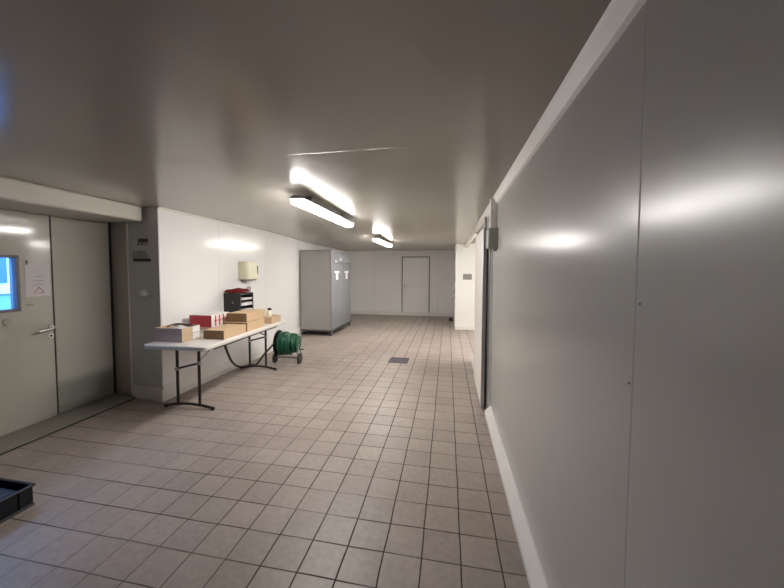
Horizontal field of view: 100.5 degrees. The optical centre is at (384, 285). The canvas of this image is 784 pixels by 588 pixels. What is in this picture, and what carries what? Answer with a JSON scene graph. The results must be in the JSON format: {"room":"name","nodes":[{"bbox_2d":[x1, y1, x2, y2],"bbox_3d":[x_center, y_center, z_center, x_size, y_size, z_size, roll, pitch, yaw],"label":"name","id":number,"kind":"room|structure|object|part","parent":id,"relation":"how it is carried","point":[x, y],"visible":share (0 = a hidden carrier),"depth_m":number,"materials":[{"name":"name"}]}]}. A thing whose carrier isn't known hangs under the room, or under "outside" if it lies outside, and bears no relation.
{"room":"processing plant","nodes":[
{"label":"processing plant","id":0,"kind":"room"},
{"bbox_2d":[111,207,162,388],"bbox_3d":[-2.953,0.214,3.816,0.878,2.200,0.012,1,3,18],"label":"wall pier","id":1,"kind":"object","parent":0,"point":[147,364],"visible":0.36,"depth_m":3.75,"materials":[{"name":"white paint"}]},
{"bbox_2d":[108,222,115,392],"bbox_3d":[-3.283,0.266,3.892,0.074,2.062,0.033,1,3,11],"label":"trim","id":2,"kind":"structure","parent":1,"relation":"attached to","point":[109,223],"depth_m":3.88,"materials":[{"name":"black rubber"}]},
{"bbox_2d":[132,251,150,261],"bbox_3d":[-2.762,-0.333,3.717,0.271,0.122,0.032,1,3,11],"label":"sign","id":3,"kind":"object","parent":1,"relation":"attached to","point":[136,254],"visible":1,"depth_m":3.72,"materials":[{"name":"black plastic"}]},
{"bbox_3d":[-2.764,-0.288,3.719,0.235,0.032,0.030,1,3,11],"label":"rail","id":4,"kind":"part","parent":3,"relation":"part of","materials":[{"name":"black plastic"}]},
{"bbox_2d":[137,238,147,244],"bbox_3d":[-2.740,-0.493,3.689,0.170,0.078,0.053,1,3,11],"label":"hook rail","id":5,"kind":"object","parent":1,"relation":"attached to","point":[142,240],"visible":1,"depth_m":3.70,"materials":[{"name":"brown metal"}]},
{"bbox_3d":[-2.736,-0.513,3.708,0.170,0.040,0.012,1,3,11],"label":"rail","id":6,"kind":"part","parent":5,"relation":"part of","materials":[{"name":"brown metal"}]},
{"bbox_2d":[137,289,149,298],"bbox_3d":[-2.762,0.099,3.715,0.170,0.110,0.072,1,3,11],"label":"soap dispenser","id":7,"kind":"object","parent":1,"relation":"attached to","point":[144,293],"visible":1,"depth_m":3.69,"materials":[{"name":"grey plastic"}]},
{"bbox_2d":[132,385,165,401],"bbox_3d":[-2.735,1.248,3.769,0.487,0.140,0.044,1,3,18],"label":"baseboard","id":8,"kind":"object","parent":1,"relation":"attached to","point":[138,391],"visible":0.97,"depth_m":3.74,"materials":[{"name":"white plastic"}]},
{"bbox_2d":[158,209,344,385],"bbox_3d":[-2.108,0.048,7.458,0.472,2.200,7.586,1,3,9],"label":"wall","id":9,"kind":"structure","parent":0,"point":[200,258],"depth_m":4.57,"materials":[{"name":"white paint"}]},
{"bbox_2d":[110,223,130,394],"bbox_3d":[-3.123,0.288,3.862,0.283,2.022,0.012,1,3,18],"label":"trim","id":10,"kind":"structure","parent":9,"relation":"attached to","point":[118,231],"depth_m":3.85,"materials":[{"name":"grey metal"}]},
{"bbox_2d":[126,223,132,394],"bbox_3d":[-2.991,0.293,3.816,0.007,2.018,0.018,1,3,11],"label":"trim","id":11,"kind":"structure","parent":9,"relation":"attached to","point":[126,223],"depth_m":3.81,"materials":[{"name":"grey metal"}]},
{"bbox_2d":[157,206,214,220],"bbox_3d":[-2.438,-0.881,4.056,0.025,0.031,0.880,1,3,11],"label":"trim","id":12,"kind":"structure","parent":9,"relation":"attached to","point":[158,207],"depth_m":3.98,"materials":[{"name":"white plastic"}]},
{"bbox_2d":[163,328,307,400],"bbox_3d":[-1.930,1.066,7.463,0.142,0.165,7.586,1,3,8],"label":"baseboard","id":13,"kind":"structure","parent":9,"relation":"attached to","point":[189,382],"depth_m":4.51,"materials":[{"name":"white plastic"}]},
{"bbox_2d":[223,292,252,311],"bbox_3d":[-2.176,0.248,4.853,0.270,0.270,0.325,1,3,11],"label":"trays","id":14,"kind":"object","parent":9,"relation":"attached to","point":[232,301],"visible":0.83,"depth_m":4.71,"materials":[{"name":"black plastic"}]},
{"bbox_2d":[225,288,250,292],"bbox_3d":[-2.170,0.074,4.803,0.270,0.071,0.260,1,3,11],"label":"cloth","id":15,"kind":"object","parent":14,"relation":"on","point":[236,290],"visible":1,"depth_m":4.70,"materials":[{"name":"red fabric"}]},
{"bbox_2d":[239,261,258,281],"bbox_3d":[-2.160,-0.218,5.188,0.164,0.315,0.325,1,3,11],"label":"dispenser","id":16,"kind":"object","parent":9,"relation":"attached to","point":[248,271],"visible":1,"depth_m":5.05,"materials":[{"name":"plastic"}]},
{"bbox_2d":[214,220,342,250],"bbox_3d":[-1.875,-1.031,7.804,0.114,0.062,6.705,1,3,8],"label":"trim","id":17,"kind":"structure","parent":9,"relation":"attached to","point":[214,220],"depth_m":5.83,"materials":[{"name":"white plastic"}]},
{"bbox_2d":[0,314,529,587],"bbox_3d":[-0.439,1.399,3.461,6.170,0.120,15.140,1,3,11],"label":"floor","id":18,"kind":"structure","parent":0,"point":[343,466],"depth_m":2.30,"materials":[{"name":"tile"}]},
{"bbox_2d":[0,478,35,523],"bbox_3d":[-2.510,1.345,1.787,0.440,0.132,0.694,1,3,11],"label":"plastic crate","id":19,"kind":"object","parent":18,"relation":"on","point":[21,500],"visible":0.99,"depth_m":2.02,"materials":[{"name":"black plastic"}]},
{"bbox_2d":[0,488,17,499],"bbox_3d":[-2.485,1.335,1.968,0.350,0.088,0.245,1,3,11],"label":"liner","id":20,"kind":"object","parent":19,"relation":"in","point":[4,492],"visible":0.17,"depth_m":2.02,"materials":[{"name":"plastic"}]},
{"bbox_2d":[0,392,135,453],"bbox_3d":[-3.731,1.471,0.284,0.600,0.012,7.418,1,3,11],"label":"threshold slab","id":21,"kind":"object","parent":18,"relation":"on","point":[17,438],"visible":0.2,"depth_m":3.18,"materials":[{"name":"concrete"}]},
{"bbox_2d":[0,208,56,435],"bbox_3d":[-3.424,0.324,2.813,0.143,2.046,0.961,1,3,9],"label":"door","id":22,"kind":"structure","parent":21,"relation":"on","point":[28,394],"depth_m":3.06,"materials":[{"name":"grey metal"}]},
{"bbox_2d":[24,263,50,296],"bbox_3d":[-3.358,-0.052,3.155,0.008,0.320,0.200,1,3,9],"label":"paper notice","id":23,"kind":"object","parent":22,"relation":"attached to","point":[37,275],"visible":1,"depth_m":3.15,"materials":[{"name":"white paper"}]},
{"bbox_3d":[-3.324,0.433,3.199,0.063,0.038,0.147,1,3,9],"label":"handle","id":24,"kind":"part","parent":22,"relation":"part of","materials":[{"name":"metal"}]},
{"bbox_2d":[49,215,58,414],"bbox_3d":[-3.381,0.293,3.299,0.066,2.062,0.014,1,3,11],"label":"trim","id":25,"kind":"structure","parent":21,"relation":"on","point":[49,215],"depth_m":3.29,"materials":[{"name":"grey metal"}]},
{"bbox_2d":[0,398,134,454],"bbox_3d":[-3.515,1.479,0.185,0.013,0.006,7.307,1,3,10],"label":"trim","id":26,"kind":"structure","parent":21,"relation":"attached to","point":[134,398],"depth_m":3.04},
{"bbox_2d":[50,215,113,413],"bbox_3d":[-3.331,0.288,3.590,0.073,2.046,0.578,1,3,9],"label":"door","id":27,"kind":"structure","parent":21,"relation":"on","point":[80,248],"depth_m":3.55,"materials":[{"name":"grey metal"}]},
{"bbox_3d":[-3.299,1.138,3.625,0.003,0.345,0.560,1,3,9],"label":"kick plate","id":28,"kind":"part","parent":27,"relation":"part of","materials":[{"name":"grey plastic"}]},
{"bbox_2d":[144,320,284,410],"bbox_3d":[-2.014,0.937,4.201,0.724,0.725,1.800,1,3,8],"label":"folding table","id":29,"kind":"object","parent":18,"relation":"on","point":[199,344],"visible":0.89,"depth_m":3.51,"materials":[{"name":"plastic"}]},
{"bbox_2d":[154,331,199,342],"bbox_3d":[-2.298,0.564,3.612,0.341,0.073,0.270,1,3,8],"label":"box","id":30,"kind":"object","parent":29,"relation":"on","point":[157,338],"visible":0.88,"depth_m":3.49,"materials":[{"name":"cardboard"}]},
{"bbox_2d":[153,324,199,335],"bbox_3d":[-2.298,0.490,3.608,0.341,0.073,0.270,1,3,8],"label":"box","id":31,"kind":"object","parent":30,"relation":"on","point":[162,330],"visible":0.94,"depth_m":3.49,"materials":[{"name":"cardboard"}]},
{"bbox_2d":[171,325,186,328],"bbox_3d":[-2.269,0.472,3.590,0.192,0.064,0.178,1,3,11],"label":"crumpled paper","id":32,"kind":"object","parent":31,"relation":"in","point":[179,326],"visible":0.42,"depth_m":3.55,"materials":[{"name":"white paper"}]},
{"bbox_2d":[167,323,191,326],"bbox_3d":[-2.283,0.440,3.620,0.240,0.039,0.032,-1,3,-29],"label":"strap","id":33,"kind":"object","parent":31,"relation":"on","point":[174,323],"visible":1,"depth_m":3.62,"materials":[{"name":"black plastic"}]},
{"bbox_3d":[-2.246,0.985,3.529,0.029,0.630,0.030,1,3,8],"label":"leg","id":34,"kind":"part","parent":29,"relation":"part of","materials":[{"name":"black metal"}]},
{"bbox_3d":[-1.989,0.988,3.491,0.029,0.630,0.030,1,3,8],"label":"leg","id":35,"kind":"part","parent":29,"relation":"part of","materials":[{"name":"black metal"}]},
{"bbox_2d":[189,311,228,332],"bbox_3d":[-2.221,0.465,4.137,0.302,0.222,0.342,1,3,8],"label":"box","id":36,"kind":"object","parent":29,"relation":"on","point":[209,319],"visible":0.77,"depth_m":3.98,"materials":[{"name":"cardboard"}]},
{"bbox_2d":[189,315,210,326],"bbox_3d":[-2.247,0.438,3.968,0.292,0.141,0.002,1,3,8],"label":"print","id":37,"kind":"object","parent":36,"relation":"on","point":[204,321],"depth_m":3.97},
{"bbox_2d":[203,324,245,339],"bbox_3d":[-1.873,0.541,3.833,0.252,0.102,0.433,1,3,8],"label":"carton","id":38,"kind":"object","parent":29,"relation":"on","point":[222,332],"visible":1,"depth_m":3.69,"materials":[{"name":"cardboard"}]},
{"bbox_2d":[224,318,263,331],"bbox_3d":[-1.846,0.514,4.293,0.322,0.114,0.418,1,3,8],"label":"carton","id":39,"kind":"object","parent":29,"relation":"on","point":[254,324],"visible":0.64,"depth_m":4.18,"materials":[{"name":"cardboard"}]},
{"bbox_2d":[227,309,264,321],"bbox_3d":[-1.843,0.398,4.356,0.272,0.110,0.463,1,3,8],"label":"carton","id":40,"kind":"object","parent":39,"relation":"on","point":[246,315],"visible":1,"depth_m":4.17,"materials":[{"name":"cardboard"}]},
{"bbox_3d":[-1.709,0.635,4.142,0.025,0.027,1.400,1,3,8],"label":"rail","id":41,"kind":"part","parent":29,"relation":"part of","materials":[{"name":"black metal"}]},
{"bbox_3d":[-2.040,0.922,4.913,0.029,0.630,0.030,1,3,8],"label":"leg","id":42,"kind":"part","parent":29,"relation":"part of","materials":[{"name":"black metal"}]},
{"bbox_3d":[-1.783,0.924,4.875,0.029,0.630,0.030,1,3,8],"label":"leg","id":43,"kind":"part","parent":29,"relation":"part of","materials":[{"name":"black metal"}]},
{"bbox_2d":[263,315,280,323],"bbox_3d":[-1.667,0.498,4.816,0.136,0.096,0.283,1,3,8],"label":"carton","id":44,"kind":"object","parent":29,"relation":"on","point":[272,319],"visible":0.83,"depth_m":4.72,"materials":[{"name":"cardboard"}]},
{"bbox_2d":[266,308,271,315],"bbox_3d":[-1.700,0.393,4.788,0.082,0.118,0.081,1,3,11],"label":"spray bottle","id":45,"kind":"object","parent":44,"relation":"on","point":[269,313],"visible":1,"depth_m":4.77,"materials":[{"name":"white plastic"}]},
{"bbox_2d":[224,344,272,367],"bbox_3d":[-2.009,0.946,4.624,0.368,0.681,1.490,0,3,6],"label":"hose","id":46,"kind":"object","parent":18,"relation":"on","point":[271,346],"visible":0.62,"depth_m":4.78,"materials":[{"name":"black rubber"}]},
{"bbox_2d":[272,330,303,363],"bbox_3d":[-1.533,0.991,5.280,0.491,0.520,0.409,1,3,11],"label":"hose reel","id":47,"kind":"object","parent":18,"relation":"on","point":[284,343],"visible":1,"depth_m":5.18,"materials":[{"name":"green plastic"}]},
{"bbox_3d":[-1.554,1.075,5.342,0.410,0.306,0.242,1,3,7],"label":"frame","id":48,"kind":"part","parent":47,"relation":"part of","materials":[{"name":"metal"}]},
{"bbox_2d":[300,250,351,335],"bbox_3d":[-1.426,0.138,8.180,0.794,1.957,1.560,1,3,11],"label":"tall cabinet","id":49,"kind":"object","parent":18,"relation":"on","point":[325,275],"visible":1,"depth_m":7.48,"materials":[{"name":"metal"}]},
{"bbox_3d":[-1.949,0.120,7.515,0.015,1.799,0.011,1,3,11],"label":"corner post","id":50,"kind":"part","parent":49,"relation":"part of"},
{"bbox_3d":[-1.221,0.128,7.379,0.027,1.799,0.017,1,3,11],"label":"corner post","id":51,"kind":"part","parent":49,"relation":"part of","materials":[{"name":"grey metal"}]},
{"bbox_3d":[-1.150,0.242,7.753,0.029,1.530,0.722,1,3,11],"label":"cabinet door","id":52,"kind":"part","parent":49,"relation":"part of","materials":[{"name":"grey metal"}]},
{"bbox_3d":[-1.079,-0.675,8.075,0.025,0.248,1.462,1,3,11],"label":"panel","id":53,"kind":"part","parent":49,"relation":"part of","materials":[{"name":"grey metal"}]},
{"bbox_3d":[-1.011,0.208,8.479,0.029,1.530,0.722,1,3,11],"label":"cabinet door","id":54,"kind":"part","parent":49,"relation":"part of","materials":[{"name":"grey metal"}]},
{"bbox_2d":[388,357,409,363],"bbox_3d":[0.234,1.247,5.425,0.320,0.006,0.320,1,3,11],"label":"floor drain","id":55,"kind":"object","parent":18,"relation":"on","point":[392,359],"visible":1,"depth_m":5.41,"materials":[{"name":"metal"}]},
{"bbox_2d":[0,0,610,250],"bbox_3d":[-0.431,-0.930,3.353,6.170,0.256,15.140,1,3,11],"label":"ceiling","id":56,"kind":"structure","parent":0,"point":[404,120],"depth_m":1.39,"materials":[{"name":"white paint"}]},
{"bbox_2d":[290,195,353,226],"bbox_3d":[-0.629,-0.811,3.631,0.143,0.120,1.600,1,3,11],"label":"ceiling light","id":57,"kind":"object","parent":56,"relation":"attached to","point":[307,203],"visible":1,"depth_m":3.24,"materials":[{"name":"white plastic"}]},
{"bbox_2d":[372,237,391,246],"bbox_3d":[-0.030,-0.948,7.097,0.143,0.115,1.600,1,3,11],"label":"ceiling light","id":58,"kind":"object","parent":56,"relation":"attached to","point":[379,240],"visible":0.99,"depth_m":6.75,"materials":[{"name":"plastic"}]},
{"bbox_2d":[345,250,453,312],"bbox_3d":[1.093,-0.068,10.755,5.700,2.145,0.120,1,3,11],"label":"wall","id":59,"kind":"structure","parent":0,"point":[376,276],"depth_m":10.87,"materials":[{"name":"white paint"}]},
{"bbox_2d":[351,310,452,316],"bbox_3d":[0.436,0.939,10.848,3.600,0.120,0.035,1,3,11],"label":"baseboard","id":60,"kind":"structure","parent":59,"relation":"attached to","point":[352,311],"depth_m":10.79,"materials":[{"name":"white plastic"}]},
{"bbox_2d":[401,256,429,312],"bbox_3d":[1.004,0.033,10.673,0.924,1.950,0.082,1,3,11],"label":"door","id":61,"kind":"structure","parent":59,"relation":"in","point":[415,271],"depth_m":10.69,"materials":[{"name":"metal"}]},
{"bbox_2d":[453,245,455,327],"bbox_3d":[2.053,-0.010,9.391,0.100,2.161,2.200,1,3,11],"label":"wall","id":62,"kind":"structure","parent":0,"point":[455,245],"depth_m":9.15,"materials":[{"name":"white paint"}]},
{"bbox_2d":[455,247,475,325],"bbox_3d":[2.622,0.051,8.112,1.700,2.162,0.100,1,3,11],"label":"wall","id":63,"kind":"structure","parent":0,"point":[465,256],"depth_m":8.18,"materials":[{"name":"white paint"}]},
{"bbox_2d":[455,325,474,329],"bbox_3d":[2.605,1.079,8.091,1.700,0.110,0.040,1,3,11],"label":"baseboard","id":64,"kind":"structure","parent":63,"relation":"attached to","point":[457,327],"depth_m":8.19,"materials":[{"name":"white plastic"}]},
{"bbox_2d":[456,244,475,246],"bbox_3d":[2.613,-0.991,8.000,1.700,0.070,0.030,1,3,11],"label":"trim","id":65,"kind":"structure","parent":63,"relation":"attached to","point":[457,245],"depth_m":8.11,"materials":[{"name":"white plastic"}]},
{"bbox_2d":[463,274,471,279],"bbox_3d":[2.064,-0.212,8.148,0.215,0.140,0.015,1,3,11],"label":"wall sign","id":66,"kind":"object","parent":63,"relation":"attached to","point":[465,276],"visible":1,"depth_m":8.14,"materials":[{"name":"grey plastic"}]},
{"bbox_2d":[477,0,783,587],"bbox_3d":[0.622,0.350,0.559,0.100,2.252,9.700,1,3,11],"label":"wall","id":67,"kind":"structure","parent":0,"point":[659,187],"depth_m":0.73,"materials":[{"name":"white metal"}]},
{"bbox_2d":[465,229,476,246],"bbox_3d":[1.752,-0.934,6.700,0.040,0.111,2.890,1,3,11],"label":"trim","id":68,"kind":"structure","parent":67,"relation":"attached to","point":[474,233],"depth_m":6.17,"materials":[{"name":"white plastic"}]},
{"bbox_2d":[471,356,473,370],"bbox_3d":[1.373,1.228,4.961,0.060,0.095,0.900,1,3,11],"label":"baseboard","id":69,"kind":"structure","parent":67,"relation":"attached to","point":[472,358],"depth_m":5.18,"materials":[{"name":"white plastic"}]},
{"bbox_2d":[474,227,487,407],"bbox_3d":[1.153,0.334,3.945,0.051,1.941,0.956,1,3,11],"label":"door","id":70,"kind":"structure","parent":67,"relation":"in","point":[481,265],"depth_m":3.60,"materials":[{"name":"metal"}]},
{"bbox_2d":[484,217,486,226],"bbox_3d":[1.065,-0.668,3.465,0.026,0.110,0.080,1,3,11],"label":"bracket","id":71,"kind":"object","parent":70,"relation":"on","point":[485,218],"visible":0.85,"depth_m":3.43,"materials":[{"name":"metal"}]},
{"bbox_2d":[474,203,489,231],"bbox_3d":[1.268,-0.849,4.233,0.042,0.085,2.140,1,3,11],"label":"trim","id":72,"kind":"structure","parent":67,"relation":"attached to","point":[479,224],"depth_m":4.18,"materials":[{"name":"white plastic"}]},
{"bbox_2d":[486,213,490,408],"bbox_3d":[1.100,0.295,3.416,0.037,2.100,0.050,1,3,11],"label":"trim","id":73,"kind":"structure","parent":67,"relation":"attached to","point":[489,268],"depth_m":3.40,"materials":[{"name":"metal"}]},
{"bbox_2d":[488,249,492,406],"bbox_3d":[1.101,0.477,3.389,0.020,1.740,0.021,1,3,11],"label":"trim","id":74,"kind":"structure","parent":67,"relation":"attached to","point":[491,283],"depth_m":3.38,"materials":[{"name":"grey metal"}]},
{"bbox_2d":[486,228,497,251],"bbox_3d":[1.029,-0.434,3.131,0.090,0.216,0.170,1,3,11],"label":"junction box","id":75,"kind":"object","parent":67,"relation":"attached to","point":[491,233],"visible":0.99,"depth_m":3.05,"materials":[{"name":"grey plastic"}]},
{"bbox_3d":[0.987,-0.448,3.138,0.004,0.170,0.150,1,3,11],"label":"lid","id":76,"kind":"part","parent":75,"relation":"part of","materials":[{"name":"grey plastic"}]},
{"bbox_2d":[489,197,496,227],"bbox_3d":[1.049,-0.692,3.151,0.060,0.297,0.080,1,3,11],"label":"trim","id":77,"kind":"structure","parent":67,"relation":"attached to","point":[493,206],"depth_m":3.11,"materials":[{"name":"grey metal"}]},
{"bbox_2d":[485,406,548,587],"bbox_3d":[0.350,1.472,-0.367,0.060,0.095,7.680,1,3,11],"label":"baseboard","id":78,"kind":"structure","parent":67,"relation":"attached to","point":[535,574],"depth_m":1.92,"materials":[{"name":"white plastic"}]},
{"bbox_2d":[493,0,646,203],"bbox_3d":[0.347,-0.664,-0.566,0.042,0.124,7.480,1,3,11],"label":"trim","id":79,"kind":"structure","parent":67,"relation":"attached to","point":[619,14],"depth_m":1.11,"materials":[{"name":"white plastic"}]},
{"bbox_3d":[-3.862,-0.686,0.200,0.324,0.177,7.400,1,3,11],"label":"wall","id":80,"kind":"structure","parent":0,"visible":0},
{"bbox_2d":[0,176,141,222],"bbox_3d":[-3.637,-0.661,0.107,0.720,0.217,7.300,1,3,11],"label":"trim","id":81,"kind":"structure","parent":80,"relation":"attached to","point":[18,195],"depth_m":2.94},
{"label":"outside","id":82,"kind":"structure","parent":0,"visible":0},
{"bbox_3d":[-9.736,1.484,2.957,11.800,0.100,26.000,1,3,11],"label":"ground","id":83,"kind":"structure","parent":82,"visible":0},
{"bbox_2d":[0,258,10,308],"bbox_3d":[-6.922,-0.349,4.881,0.560,3.400,14.000,1,3,11],"label":"building","id":84,"kind":"structure","parent":83,"relation":"on","point":[5,303],"depth_m":5.60,"materials":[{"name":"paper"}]},
{"bbox_2d":[0,258,7,282],"bbox_3d":[-6.616,-0.444,5.225,0.030,0.840,0.800,1,3,11],"label":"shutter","id":85,"kind":"object","parent":84,"relation":"hanging from","point":[3,261],"depth_m":5.59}
]}

